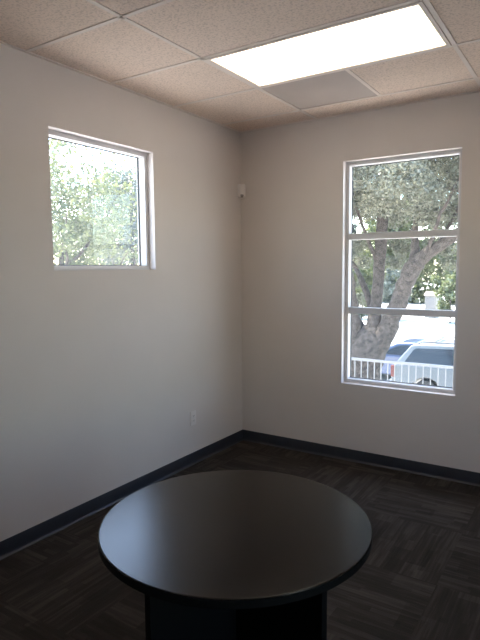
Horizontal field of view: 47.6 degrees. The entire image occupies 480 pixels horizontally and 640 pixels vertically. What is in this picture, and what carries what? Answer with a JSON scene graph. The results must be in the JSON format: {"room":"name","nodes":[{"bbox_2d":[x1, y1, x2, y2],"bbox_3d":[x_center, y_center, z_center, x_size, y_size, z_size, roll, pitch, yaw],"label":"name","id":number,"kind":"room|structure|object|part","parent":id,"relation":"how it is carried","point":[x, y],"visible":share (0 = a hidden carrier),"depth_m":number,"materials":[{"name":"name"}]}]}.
{"room":"office meeting room","nodes":[
{"label":"office meeting room","id":0,"kind":"room"},
{"bbox_2d":[0,44,242,541],"bbox_3d":[-1.601,1.034,2.594,0.160,5.420,6.020,3,6,33],"label":"wall","id":1,"kind":"structure","parent":0,"point":[103,373],"depth_m":3.51,"materials":[{"name":"white paint"}]},
{"bbox_2d":[48,126,155,270],"bbox_3d":[-0.897,-0.730,3.508,0.136,0.815,0.872,3,6,33],"label":"window","id":2,"kind":"structure","parent":1,"relation":"in","point":[144,159],"depth_m":3.82,"materials":[{"name":"silver metal"}]},
{"bbox_2d":[0,429,242,560],"bbox_3d":[-1.526,1.280,2.569,0.016,0.094,5.700,3,6,33],"label":"baseboard","id":3,"kind":"structure","parent":1,"relation":"attached to","point":[22,540],"depth_m":3.55,"materials":[{"name":"rubber"}]},
{"bbox_2d":[190,410,195,425],"bbox_3d":[-0.369,0.777,4.314,0.009,0.114,0.070,3,6,33],"label":"wall outlet","id":4,"kind":"object","parent":1,"relation":"attached to","point":[193,413],"visible":1,"depth_m":4.31,"materials":[{"name":"white plastic"}]},
{"bbox_2d":[238,184,245,198],"bbox_3d":[0.013,-1.116,4.711,0.078,0.122,0.058,-2,6,-12],"label":"sensor","id":5,"kind":"object","parent":1,"relation":"attached to","point":[241,187],"visible":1,"depth_m":4.69,"materials":[{"name":"white plastic"}]},
{"bbox_2d":[0,440,479,639],"bbox_3d":[0.270,1.522,1.417,4.300,0.200,5.700,3,6,33],"label":"floor","id":6,"kind":"structure","parent":0,"point":[419,579],"depth_m":2.80,"materials":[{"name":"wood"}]},
{"bbox_2d":[97,470,372,639],"bbox_3d":[-0.012,1.016,1.812,0.871,0.737,0.871,3,6,33],"label":"round table","id":7,"kind":"object","parent":6,"relation":"on","point":[225,554],"visible":1,"depth_m":1.64,"materials":[{"name":"brown laminate"}]},
{"bbox_3d":[-0.141,1.043,1.683,0.025,0.710,0.342,5,8,44],"label":"panel","id":8,"kind":"part","parent":7,"relation":"part of","materials":[{"name":"black wood"}]},
{"bbox_3d":[-0.012,1.030,1.814,0.710,0.710,0.025,5,8,44],"label":"panel","id":9,"kind":"part","parent":7,"relation":"part of","materials":[{"name":"black wood"}]},
{"bbox_2d":[0,0,479,130],"bbox_3d":[0.246,-1.295,1.149,4.300,0.020,5.700,3,6,33],"label":"ceiling","id":10,"kind":"structure","parent":0,"point":[117,50],"depth_m":2.85,"materials":[{"name":"tile"}]},
{"bbox_2d":[0,0,479,132],"bbox_3d":[0.246,-1.283,1.150,4.300,0.005,5.700,3,6,33],"label":"grid","id":11,"kind":"object","parent":10,"relation":"attached to","point":[427,3],"visible":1,"depth_m":3.03,"materials":[{"name":"silver metal"}]},
{"bbox_2d":[261,70,376,108],"bbox_3d":[0.538,-1.530,3.635,0.604,0.012,0.604,3,6,33],"label":"ceiling panel","id":12,"kind":"object","parent":10,"relation":"attached to","point":[341,86],"visible":0.71,"depth_m":3.62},
{"bbox_2d":[205,1,451,87],"bbox_3d":[0.460,-1.503,2.957,1.193,0.104,0.584,3,6,33],"label":"ceiling light","id":13,"kind":"object","parent":10,"relation":"attached to","point":[409,29],"visible":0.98,"depth_m":2.90,"materials":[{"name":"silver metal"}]},
{"bbox_2d":[240,92,479,472],"bbox_3d":[1.934,0.892,3.778,4.460,5.420,0.160,3,6,33],"label":"wall","id":14,"kind":"structure","parent":0,"point":[292,174],"depth_m":4.37,"materials":[{"name":"white paint"}]},
{"bbox_2d":[243,430,479,486],"bbox_3d":[1.821,1.137,3.771,4.300,0.094,0.016,3,6,33],"label":"baseboard","id":15,"kind":"structure","parent":14,"relation":"attached to","point":[404,465],"depth_m":4.30,"materials":[{"name":"rubber"}]},
{"bbox_2d":[341,147,462,395],"bbox_3d":[1.208,-0.346,4.114,0.870,1.744,0.136,3,6,33],"label":"window","id":16,"kind":"structure","parent":14,"relation":"in","point":[349,236],"depth_m":4.20,"materials":[{"name":"silver metal"}]},
{"label":"outside","id":17,"kind":"structure","parent":0,"visible":0},
{"bbox_2d":[359,283,454,380],"bbox_3d":[-3.049,0.659,36.921,220.000,0.300,230.000,3,6,33],"label":"ground","id":18,"kind":"structure","parent":17,"point":[410,327],"depth_m":35.85,"materials":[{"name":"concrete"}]},
{"bbox_2d":[49,139,138,264],"bbox_3d":[-4.067,-0.828,12.686,4.256,7.319,4.288,0,5,5],"label":"leafy tree","id":19,"kind":"object","parent":18,"relation":"on","point":[71,234],"visible":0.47,"depth_m":11.80,"materials":[{"name":"green plant"}]},
{"bbox_2d":[64,203,137,264],"bbox_3d":[-7.523,-2.568,29.726,4.417,7.643,5.086,3,6,33],"label":"leafy tree","id":20,"kind":"object","parent":18,"relation":"on","point":[80,214],"visible":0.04,"depth_m":28.34,"materials":[{"name":"green plant"}]},
{"bbox_2d":[83,163,138,264],"bbox_3d":[-4.658,-2.543,24.012,4.530,8.598,3.805,3,6,33],"label":"leafy tree","id":21,"kind":"object","parent":18,"relation":"on","point":[134,184],"visible":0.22,"depth_m":23.08,"materials":[{"name":"green plant"}]},
{"bbox_2d":[352,223,358,258],"bbox_3d":[7.035,-6.521,48.993,7.682,11.645,7.711,3,6,33],"label":"broadleaf tree","id":22,"kind":"object","parent":18,"relation":"on","point":[355,226],"visible":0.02,"depth_m":47.45,"materials":[{"name":"green plant"}]},
{"bbox_2d":[352,256,372,318],"bbox_3d":[9.325,-2.525,42.022,2.876,4.882,2.763,3,6,33],"label":"shrub","id":23,"kind":"object","parent":18,"relation":"on","point":[364,272],"visible":0.22,"depth_m":41.58,"materials":[{"name":"green plant"}]},
{"bbox_2d":[383,267,411,308],"bbox_3d":[11.399,-2.007,40.448,2.663,4.129,2.726,3,6,33],"label":"shrub","id":24,"kind":"object","parent":18,"relation":"on","point":[388,289],"visible":0.49,"depth_m":40.10,"materials":[{"name":"green plant"}]},
{"bbox_2d":[357,195,446,284],"bbox_3d":[14.502,-7.670,49.443,7.433,13.718,7.638,-3,6,-27],"label":"broadleaf tree","id":25,"kind":"object","parent":18,"relation":"on","point":[371,228],"visible":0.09,"depth_m":48.65,"materials":[{"name":"green plant"}]},
{"bbox_2d":[381,338,425,373],"bbox_3d":[6.084,1.404,19.372,4.423,1.380,2.020,3,6,33],"label":"sedan","id":26,"kind":"object","parent":18,"relation":"on","point":[397,350],"visible":0.05,"depth_m":18.89,"materials":[{"name":"blue paint"}]},
{"bbox_2d":[352,237,456,303],"bbox_3d":[18.383,-5.419,59.488,53.394,8.302,3.775,3,6,33],"label":"hedge","id":27,"kind":"object","parent":18,"relation":"on","point":[416,293],"visible":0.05,"depth_m":58.22,"materials":[{"name":"green plant"}]},
{"bbox_2d":[389,336,453,386],"bbox_3d":[6.929,1.526,15.747,4.750,1.810,2.180,3,6,33],"label":"station wagon","id":28,"kind":"object","parent":18,"relation":"on","point":[440,351],"visible":0.36,"depth_m":15.74,"materials":[{"name":"silver metal"}]},
{"bbox_2d":[391,365,393,376],"bbox_3d":[4.581,1.513,16.248,0.130,0.340,0.148,3,6,33],"label":"tail lamp","id":29,"kind":"object","parent":28,"relation":"attached to","point":[392,366],"depth_m":16.19,"materials":[{"name":"red plastic"}]},
{"bbox_3d":[5.971,0.705,15.464,1.817,0.102,0.034,3,6,33],"label":"roof rail","id":30,"kind":"part","parent":28,"relation":"part of","materials":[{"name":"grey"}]},
{"bbox_2d":[424,291,438,317],"bbox_3d":[14.994,-1.209,42.546,1.000,2.050,1.200,3,6,33],"label":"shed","id":31,"kind":"object","parent":18,"relation":"on","point":[431,300],"visible":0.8,"depth_m":42.12,"materials":[{"name":"white"}]},
{"bbox_3d":[14.715,-0.942,42.138,0.660,1.600,0.030,3,6,33],"label":"door","id":32,"kind":"part","parent":31,"relation":"part of","materials":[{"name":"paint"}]},
{"bbox_2d":[429,255,455,322],"bbox_3d":[14.919,-2.208,38.439,2.729,4.896,2.545,0,5,0],"label":"shrub","id":33,"kind":"object","parent":18,"relation":"on","point":[446,287],"visible":0.63,"depth_m":38.06,"materials":[{"name":"green plant"}]},
{"bbox_3d":[2.481,2.674,6.749,11.300,1.300,5.090,3,6,33],"label":"terrace","id":34,"kind":"object","parent":18,"relation":"on","visible":0},
{"bbox_2d":[351,357,452,386],"bbox_3d":[2.845,1.230,9.119,9.120,1.120,0.100,3,6,33],"label":"railing","id":35,"kind":"object","parent":34,"relation":"on","point":[352,358],"visible":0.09,"depth_m":9.15,"materials":[{"name":"metal"}]},
{"bbox_3d":[2.840,0.730,9.071,9.000,0.045,0.044,3,6,33],"label":"rail","id":36,"kind":"part","parent":35,"relation":"part of","materials":[{"name":"metal"}]},
{"bbox_3d":[2.166,2.775,12.058,28.000,0.100,3.300,3,6,33],"label":"strip","id":37,"kind":"object","parent":18,"relation":"on","visible":0},
{"bbox_2d":[351,156,458,379],"bbox_3d":[2.809,-1.113,11.204,6.254,8.415,5.415,-3,6,-22],"label":"oak tree","id":38,"kind":"object","parent":37,"relation":"on","point":[427,190],"visible":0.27,"depth_m":10.77,"materials":[{"name":"green plant"}]}
]}

